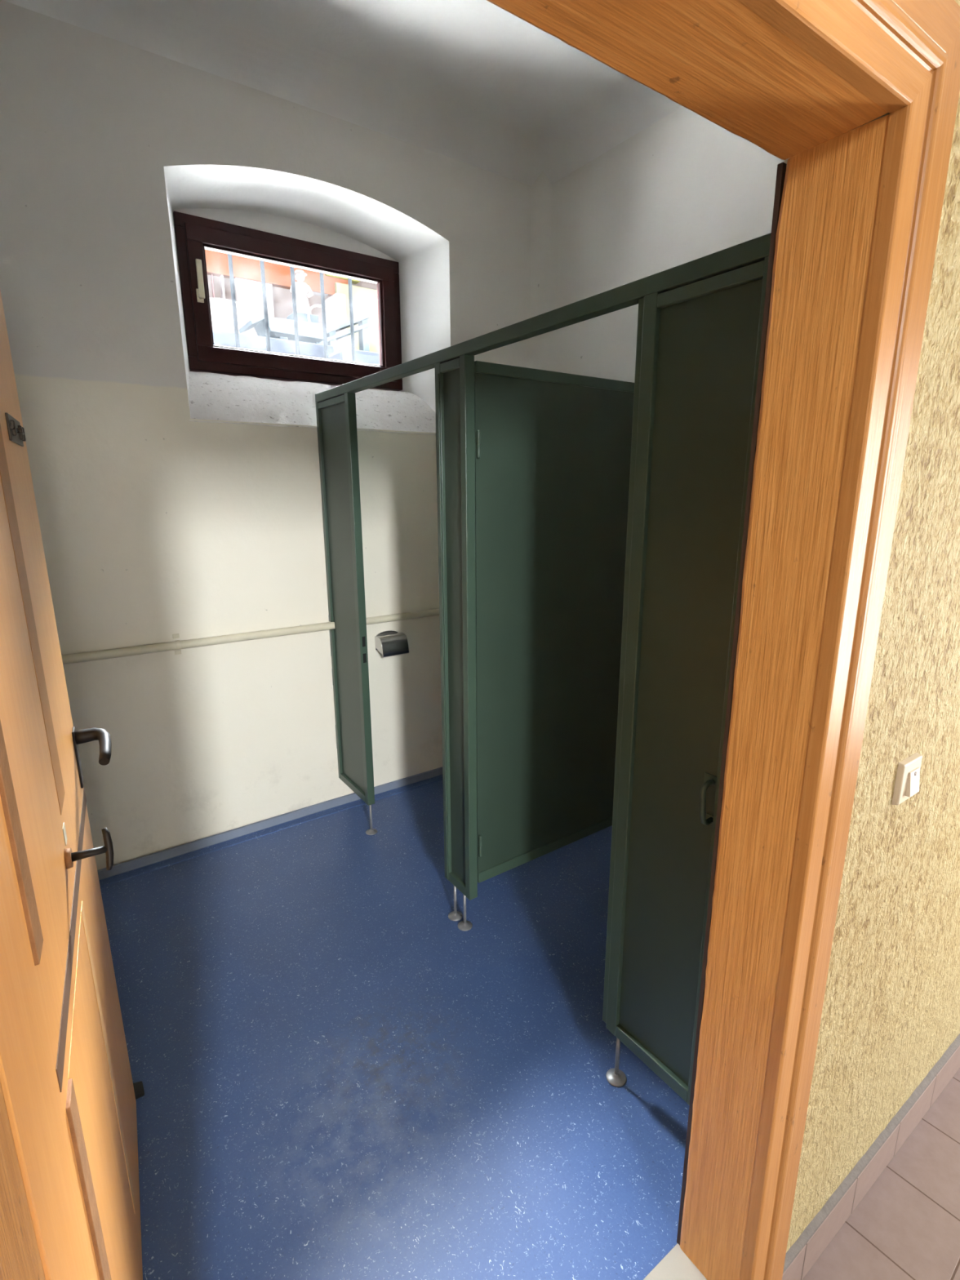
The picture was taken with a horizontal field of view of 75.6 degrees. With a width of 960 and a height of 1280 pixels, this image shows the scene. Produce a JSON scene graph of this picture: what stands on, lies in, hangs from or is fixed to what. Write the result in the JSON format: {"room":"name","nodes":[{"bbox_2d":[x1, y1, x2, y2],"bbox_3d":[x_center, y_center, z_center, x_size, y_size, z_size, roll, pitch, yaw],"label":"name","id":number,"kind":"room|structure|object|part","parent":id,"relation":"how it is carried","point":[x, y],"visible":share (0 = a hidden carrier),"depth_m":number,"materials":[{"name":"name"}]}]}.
{"room":"hallway","nodes":[
{"label":"hallway","id":0,"kind":"room"},
{"bbox_2d":[0,0,531,870],"bbox_3d":[-0.865,-0.680,2.578,3.080,3.230,0.001,-9,16,-34],"label":"wall","id":1,"kind":"structure","parent":0,"point":[156,523],"depth_m":2.43,"materials":[{"name":"paint"}]},
{"bbox_2d":[61,608,439,664],"bbox_3d":[-0.901,-0.031,2.682,2.720,0.084,0.038,-9,16,-34],"label":"pipe","id":2,"kind":"object","parent":1,"relation":"attached to","point":[176,645],"visible":0.72,"depth_m":2.54,"materials":[{"name":"beige metal"}]},
{"bbox_2d":[97,766,442,880],"bbox_3d":[-0.851,0.824,2.926,2.880,0.042,0.026,-10,16,-34],"label":"baseboard","id":3,"kind":"structure","parent":1,"relation":"attached to","point":[132,864],"depth_m":2.79,"materials":[{"name":"grey plastic"}]},
{"bbox_2d":[163,164,450,413],"bbox_3d":[-0.724,-1.415,2.726,1.182,0.935,0.350,-9,16,-34],"label":"window recess","id":4,"kind":"object","parent":1,"relation":"in","point":[286,204],"visible":0.95,"depth_m":2.74,"materials":[{"name":"white paint"}]},
{"bbox_2d":[173,210,402,391],"bbox_3d":[-0.819,-1.508,2.843,1.014,0.592,0.109,-9,16,-34],"label":"window","id":5,"kind":"structure","parent":4,"relation":"attached to","point":[194,234],"depth_m":2.75,"materials":[{"name":"red paint"}]},
{"bbox_3d":[-1.167,-1.435,2.579,0.026,0.050,0.008,-9,16,-34],"label":"handle plate","id":6,"kind":"part","parent":5,"relation":"part of","materials":[{"name":"beige plastic"}]},
{"bbox_3d":[-1.156,-1.488,2.555,0.022,0.145,0.029,-9,16,-34],"label":"handle","id":7,"kind":"part","parent":5,"relation":"part of","materials":[{"name":"beige plastic"}]},
{"bbox_2d":[188,371,435,435],"bbox_3d":[-0.724,-1.068,2.809,1.191,0.245,0.358,-9,16,-34],"label":"sill","id":8,"kind":"structure","parent":4,"relation":"attached to","point":[212,396],"depth_m":2.66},
{"bbox_2d":[374,630,408,657],"bbox_3d":[-0.429,0.015,3.000,0.139,0.107,0.094,-9,16,-34],"label":"toilet roll holder","id":9,"kind":"object","parent":1,"relation":"attached to","point":[388,642],"visible":1,"depth_m":2.98,"materials":[{"name":"silver metal"}]},
{"bbox_3d":[-0.454,-0.003,3.032,0.131,0.088,0.008,-9,16,-34],"label":"plate","id":10,"kind":"part","parent":9,"relation":"part of","materials":[{"name":"silver metal"}]},
{"bbox_2d":[4,0,682,186],"bbox_3d":[-0.259,-1.889,1.390,2.880,0.130,2.135,-9,16,-34],"label":"ceiling","id":11,"kind":"structure","parent":0,"point":[474,82],"depth_m":2.34,"materials":[{"name":"white paint"}]},
{"bbox_2d":[100,780,688,1279],"bbox_3d":[-0.275,1.063,2.138,3.080,0.060,2.235,-9,16,-34],"label":"floor","id":12,"kind":"structure","parent":0,"point":[342,1079],"depth_m":1.64,"materials":[{"name":"blue plastic"}]},
{"bbox_2d":[133,1081,144,1099],"bbox_3d":[-0.896,1.153,1.579,0.065,0.029,0.040,-9,16,-34],"label":"doorstop","id":13,"kind":"object","parent":12,"relation":"on","point":[138,1086],"visible":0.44,"depth_m":1.58,"materials":[{"name":"black rubber"}]},
{"bbox_2d":[98,774,442,887],"bbox_3d":[-0.834,0.848,2.908,2.880,0.004,0.060,-10,16,-34],"label":"strip","id":14,"kind":"object","parent":12,"relation":"on","point":[153,867],"visible":0.59,"depth_m":2.78,"materials":[{"name":"blue plastic"}]},
{"bbox_2d":[315,232,771,1106],"bbox_3d":[-0.090,0.083,2.010,0.071,1.904,2.076,-9,16,-34],"label":"partition","id":15,"kind":"object","parent":12,"relation":"on","point":[700,321],"visible":0.97,"depth_m":1.36,"materials":[{"name":"green paint"}]},
{"bbox_3d":[-0.674,-0.545,2.728,0.033,0.945,0.024,-9,16,-34],"label":"post","id":16,"kind":"part","parent":15,"relation":"part of","materials":[{"name":"green paint"}]},
{"bbox_3d":[-0.589,-0.960,2.501,0.033,0.024,0.280,-9,16,-34],"label":"panel rail","id":17,"kind":"part","parent":15,"relation":"part of","materials":[{"name":"green paint"}]},
{"bbox_3d":[-0.670,0.311,2.933,0.033,0.743,0.024,-9,16,-34],"label":"post","id":18,"kind":"part","parent":15,"relation":"part of","materials":[{"name":"green paint"}]},
{"bbox_3d":[-0.587,-0.134,2.697,0.004,1.690,0.292,-9,16,-34],"label":"panel","id":19,"kind":"part","parent":15,"relation":"part of","materials":[{"name":"green paint"}]},
{"bbox_3d":[-0.582,0.686,2.894,0.033,0.033,0.280,-9,16,-34],"label":"panel rail","id":20,"kind":"part","parent":15,"relation":"part of","materials":[{"name":"green metal"}]},
{"bbox_3d":[-0.496,-0.107,2.573,0.033,1.726,0.032,-9,16,-34],"label":"post","id":21,"kind":"part","parent":15,"relation":"part of","materials":[{"name":"green metal"}]},
{"bbox_3d":[-0.110,0.019,2.037,0.033,1.726,0.030,-9,16,-34],"label":"post","id":22,"kind":"part","parent":15,"relation":"part of","materials":[{"name":"green metal"}]},
{"bbox_3d":[-0.074,-0.791,1.785,0.033,0.024,0.106,-9,16,-34],"label":"panel rail","id":23,"kind":"part","parent":15,"relation":"part of","materials":[{"name":"green metal"}]},
{"bbox_3d":[-0.073,0.035,1.982,0.004,1.690,0.118,-9,16,-34],"label":"panel","id":24,"kind":"part","parent":15,"relation":"part of","materials":[{"name":"green paint"}]},
{"bbox_3d":[-0.067,0.855,2.179,0.033,0.033,0.106,-9,16,-34],"label":"panel rail","id":25,"kind":"part","parent":15,"relation":"part of","materials":[{"name":"green metal"}]},
{"bbox_3d":[-0.033,0.045,1.929,0.033,1.726,0.027,-9,16,-34],"label":"post","id":26,"kind":"part","parent":15,"relation":"part of","materials":[{"name":"green paint"}]},
{"bbox_3d":[-0.086,-0.826,1.793,0.034,0.033,2.068,-9,16,-34],"label":"rail","id":27,"kind":"part","parent":15,"relation":"part of","materials":[{"name":"green metal"}]},
{"bbox_3d":[0.346,0.169,1.403,0.033,1.726,0.033,-9,16,-34],"label":"post","id":28,"kind":"part","parent":15,"relation":"part of","materials":[{"name":"green paint"}]},
{"bbox_3d":[0.421,1.016,1.500,0.033,0.033,0.217,-9,16,-34],"label":"panel rail","id":29,"kind":"part","parent":15,"relation":"part of","materials":[{"name":"green paint"}]},
{"bbox_3d":[0.415,0.196,1.303,0.004,1.690,0.229,-9,16,-34],"label":"panel","id":30,"kind":"part","parent":15,"relation":"part of","materials":[{"name":"green paint"}]},
{"bbox_3d":[0.455,0.326,1.239,0.039,0.096,0.016,-9,16,-34],"label":"pull handle","id":31,"kind":"part","parent":15,"relation":"part of","materials":[{"name":"green paint"}]},
{"bbox_3d":[0.469,0.365,1.259,0.004,0.020,0.020,-9,16,-34],"label":"handle","id":32,"kind":"part","parent":15,"relation":"part of","materials":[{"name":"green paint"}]},
{"bbox_3d":[0.466,0.281,1.244,0.004,0.021,0.032,-9,16,-34],"label":"handle","id":33,"kind":"part","parent":15,"relation":"part of","materials":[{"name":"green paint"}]},
{"bbox_3d":[0.414,-0.630,1.107,0.033,0.024,0.217,-9,16,-34],"label":"panel rail","id":34,"kind":"part","parent":15,"relation":"part of","materials":[{"name":"green metal"}]},
{"bbox_3d":[0.489,0.216,1.204,0.033,1.726,0.033,-9,16,-34],"label":"post","id":35,"kind":"part","parent":15,"relation":"part of","materials":[{"name":"green paint"}]},
{"bbox_2d":[474,360,634,883],"bbox_3d":[0.477,0.038,2.287,1.198,1.857,0.026,-9,16,-34],"label":"divider","id":36,"kind":"object","parent":12,"relation":"on","point":[553,468],"visible":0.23,"depth_m":2.07,"materials":[{"name":"green paint"}]},
{"bbox_2d":[528,170,551,370],"bbox_3d":[0.308,-0.810,3.357,0.099,3.050,0.020,2,14,10],"label":"wall","id":37,"kind":"structure","parent":0,"point":[541,188],"depth_m":3.10,"materials":[{"name":"paint"}]},
{"bbox_2d":[548,106,784,382],"bbox_3d":[0.968,-0.683,2.557,0.100,3.230,2.335,-9,16,-34],"label":"wall","id":38,"kind":"structure","parent":0,"point":[685,188],"depth_m":2.62,"materials":[{"name":"paint"}]},
{"bbox_2d":[783,0,959,1253],"bbox_3d":[0.045,-0.192,0.587,6.020,3.500,0.133,-9,16,-34],"label":"wall","id":39,"kind":"structure","parent":0,"point":[891,1011],"depth_m":1.17,"materials":[{"name":"yellow paint"}]},
{"bbox_2d":[0,289,142,1279],"bbox_3d":[-0.615,0.333,0.933,0.110,1.900,0.967,-8,15,-29],"label":"door","id":40,"kind":"structure","parent":39,"relation":"in","point":[66,1082],"depth_m":0.83,"materials":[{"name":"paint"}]},
{"bbox_3d":[-0.783,-0.355,1.051,0.011,0.010,0.148,-8,15,-29],"label":"bolt rod","id":41,"kind":"part","parent":40,"relation":"part of","materials":[{"name":"metal"}]},
{"bbox_3d":[-0.581,-0.076,0.744,0.003,0.794,0.328,-8,15,-29],"label":"panel","id":42,"kind":"part","parent":40,"relation":"part of","materials":[{"name":"paint"}]},
{"bbox_3d":[-0.665,0.311,0.991,0.001,0.030,0.023,-8,15,-29],"label":"keyhole plate","id":43,"kind":"part","parent":40,"relation":"part of","materials":[{"name":"beige plastic"}]},
{"bbox_3d":[-0.848,0.248,1.306,0.004,0.127,0.036,-8,15,-29],"label":"handle plate","id":44,"kind":"part","parent":40,"relation":"part of","materials":[{"name":"black paint"}]},
{"bbox_3d":[-0.622,0.340,0.986,0.051,0.014,0.014,-8,15,-29],"label":"knob stem","id":45,"kind":"part","parent":40,"relation":"part of","materials":[{"name":"black paint"}]},
{"bbox_3d":[-0.796,0.218,1.275,0.066,0.050,0.125,-9,16,-34],"label":"handle lever","id":46,"kind":"part","parent":40,"relation":"part of","materials":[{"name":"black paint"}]},
{"bbox_3d":[-0.589,0.828,0.980,0.003,0.678,0.352,-8,15,-29],"label":"panel","id":47,"kind":"part","parent":40,"relation":"part of","materials":[{"name":"paint"}]},
{"bbox_2d":[0,0,959,1279],"bbox_3d":[0.055,0.388,0.716,1.205,2.186,0.164,-9,16,-34],"label":"door frame","id":48,"kind":"structure","parent":39,"relation":"attached to","point":[856,216],"depth_m":0.84,"materials":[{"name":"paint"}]},
{"bbox_3d":[-0.348,0.474,0.362,0.127,2.186,0.030,-9,16,-34],"label":"casing","id":49,"kind":"part","parent":48,"relation":"part of","materials":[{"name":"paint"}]},
{"bbox_3d":[0.089,-0.601,0.423,1.205,0.127,0.030,-9,16,-34],"label":"head casing","id":50,"kind":"part","parent":48,"relation":"part of","materials":[{"name":"paint"}]},
{"bbox_3d":[0.535,0.327,0.962,0.127,2.186,0.030,-9,16,-34],"label":"casing","id":51,"kind":"part","parent":48,"relation":"part of","materials":[{"name":"paint"}]},
{"bbox_2d":[782,1045,959,1279],"bbox_3d":[1.534,1.166,1.888,2.303,0.115,0.013,-9,16,-34],"label":"baseboard","id":52,"kind":"structure","parent":39,"relation":"attached to","point":[824,1235],"depth_m":1.46,"materials":[{"name":"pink tile"}]},
{"bbox_2d":[782,1033,959,1273],"bbox_3d":[1.492,1.110,1.845,2.200,0.017,0.013,-9,16,-34],"label":"trim","id":53,"kind":"structure","parent":39,"relation":"attached to","point":[845,1185],"depth_m":1.44,"materials":[{"name":"grey tile"}]},
{"bbox_2d":[891,752,922,804],"bbox_3d":[0.786,0.256,1.133,0.081,0.083,0.020,-9,16,-34],"label":"light switch","id":54,"kind":"object","parent":39,"relation":"attached to","point":[908,775],"visible":1,"depth_m":1.12,"materials":[{"name":"beige plastic"}]},
{"bbox_2d":[802,1067,959,1279],"bbox_3d":[0.769,1.731,-0.079,5.900,0.063,2.540,-9,16,-34],"label":"floor","id":55,"kind":"structure","parent":0,"point":[906,1226],"depth_m":1.43,"materials":[{"name":"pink tile"}]},
{"bbox_2d":[643,1244,706,1279],"bbox_3d":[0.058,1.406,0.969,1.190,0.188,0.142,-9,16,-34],"label":"threshold","id":56,"kind":"object","parent":55,"relation":"on","point":[676,1265],"depth_m":1.23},
{"bbox_3d":[-1.488,-1.361,3.650,14.000,0.100,1.760,-9,16,-34],"label":"floor","id":57,"kind":"structure","parent":0,"visible":0},
{"bbox_2d":[227,253,239,347],"bbox_3d":[-1.163,-1.634,2.916,0.019,0.770,0.019,-9,16,-34],"label":"bar","id":58,"kind":"object","parent":57,"relation":"on","point":[229,256],"visible":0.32,"depth_m":2.92,"materials":[{"name":"grey paint"}]},
{"bbox_2d":[259,260,271,351],"bbox_3d":[-1.043,-1.654,2.998,0.019,0.770,0.019,-9,16,-34],"label":"bar","id":59,"kind":"object","parent":57,"relation":"on","point":[261,262],"visible":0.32,"depth_m":3.00,"materials":[{"name":"grey paint"}]},
{"bbox_2d":[289,266,299,355],"bbox_3d":[-0.923,-1.674,3.079,0.019,0.770,0.019,-9,16,-34],"label":"bar","id":60,"kind":"object","parent":57,"relation":"on","point":[291,268],"visible":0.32,"depth_m":3.08,"materials":[{"name":"grey paint"}]},
{"bbox_2d":[319,272,328,359],"bbox_3d":[-0.800,-1.694,3.163,0.019,0.770,0.019,-9,16,-34],"label":"bar","id":61,"kind":"object","parent":57,"relation":"on","point":[322,280],"visible":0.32,"depth_m":3.17,"materials":[{"name":"grey paint"}]},
{"bbox_2d":[347,278,355,362],"bbox_3d":[-0.674,-1.715,3.249,0.019,0.770,0.019,-9,16,-34],"label":"bar","id":62,"kind":"object","parent":57,"relation":"on","point":[349,280],"visible":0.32,"depth_m":3.25,"materials":[{"name":"grey paint"}]},
{"bbox_3d":[-4.356,-2.709,9.334,32.000,0.100,11.100,-9,16,-34],"label":"floor","id":63,"kind":"structure","parent":0,"visible":0},
{"bbox_2d":[209,297,251,334],"bbox_3d":[-2.948,-3.049,7.194,0.640,1.546,0.640,-9,16,-34],"label":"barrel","id":64,"kind":"object","parent":63,"relation":"on","point":[221,309],"visible":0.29,"depth_m":6.80,"materials":[{"name":"white"}]},
{"bbox_2d":[212,329,333,358],"bbox_3d":[-2.016,-2.358,5.832,1.207,0.828,0.500,-9,16,-34],"label":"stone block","id":65,"kind":"object","parent":63,"relation":"on","point":[220,338],"visible":0.22,"depth_m":5.55,"materials":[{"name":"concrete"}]},
{"bbox_2d":[238,315,323,344],"bbox_3d":[-1.995,-2.676,6.449,0.800,1.159,0.460,-9,16,-34],"label":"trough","id":66,"kind":"object","parent":63,"relation":"on","point":[279,328],"visible":0.48,"depth_m":6.24,"materials":[{"name":"grey stone"}]},
{"bbox_3d":[-2.021,-2.650,6.449,0.080,1.109,0.080,-9,16,-34],"label":"leg","id":67,"kind":"part","parent":66,"relation":"part of","materials":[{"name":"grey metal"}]},
{"bbox_2d":[204,248,379,352],"bbox_3d":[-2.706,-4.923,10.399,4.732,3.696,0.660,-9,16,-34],"label":"house","id":68,"kind":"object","parent":63,"relation":"on","point":[246,271],"visible":0.24,"depth_m":9.64,"materials":[{"name":"orange brick"}]},
{"bbox_3d":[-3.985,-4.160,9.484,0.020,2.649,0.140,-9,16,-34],"label":"door","id":69,"kind":"part","parent":68,"relation":"part of","materials":[{"name":"paint"}]},
{"bbox_2d":[286,269,318,323],"bbox_3d":[-2.325,-3.669,8.247,0.320,2.256,0.300,-9,16,-34],"label":"statue","id":70,"kind":"object","parent":63,"relation":"on","point":[303,291],"visible":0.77,"depth_m":7.99,"materials":[{"name":"grey stone"}]},
{"bbox_3d":[-2.363,-4.506,7.962,0.149,0.172,0.112,3,14,15],"label":"arm","id":71,"kind":"part","parent":70,"relation":"part of"},
{"bbox_3d":[-2.240,-4.527,8.046,0.112,0.172,0.149,1,14,5],"label":"arm","id":72,"kind":"part","parent":70,"relation":"part of"},
{"bbox_2d":[324,293,347,351],"bbox_3d":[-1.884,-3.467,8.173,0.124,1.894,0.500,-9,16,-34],"label":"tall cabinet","id":73,"kind":"object","parent":63,"relation":"on","point":[335,304],"visible":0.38,"depth_m":7.84,"materials":[{"name":"white"}]},
{"bbox_2d":[326,312,373,351],"bbox_3d":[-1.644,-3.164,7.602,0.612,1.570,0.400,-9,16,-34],"label":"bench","id":74,"kind":"object","parent":63,"relation":"on","point":[362,322],"visible":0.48,"depth_m":7.39,"materials":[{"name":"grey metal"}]},
{"bbox_3d":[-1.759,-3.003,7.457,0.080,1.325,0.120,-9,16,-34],"label":"leg","id":75,"kind":"part","parent":74,"relation":"part of","materials":[{"name":"grey metal"}]},
{"bbox_3d":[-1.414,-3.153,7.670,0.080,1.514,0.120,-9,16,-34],"label":"leg","id":76,"kind":"part","parent":74,"relation":"part of","materials":[{"name":"grey metal"}]},
{"bbox_2d":[328,347,379,364],"bbox_3d":[-1.112,-2.296,5.807,0.524,0.712,0.400,-9,16,-34],"label":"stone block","id":77,"kind":"object","parent":63,"relation":"on","point":[343,354],"visible":0.24,"depth_m":5.54,"materials":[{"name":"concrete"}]},
{"bbox_3d":[-1.783,-2.856,7.074,0.060,1.217,0.060,-9,16,-34],"label":"post","id":78,"kind":"object","parent":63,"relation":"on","visible":0},
{"bbox_2d":[307,304,332,331],"bbox_3d":[-1.786,-3.585,6.899,0.284,0.284,0.024,-9,16,-34],"label":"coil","id":79,"kind":"object","parent":78,"relation":"on","point":[314,305],"visible":0.67,"depth_m":6.86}
]}

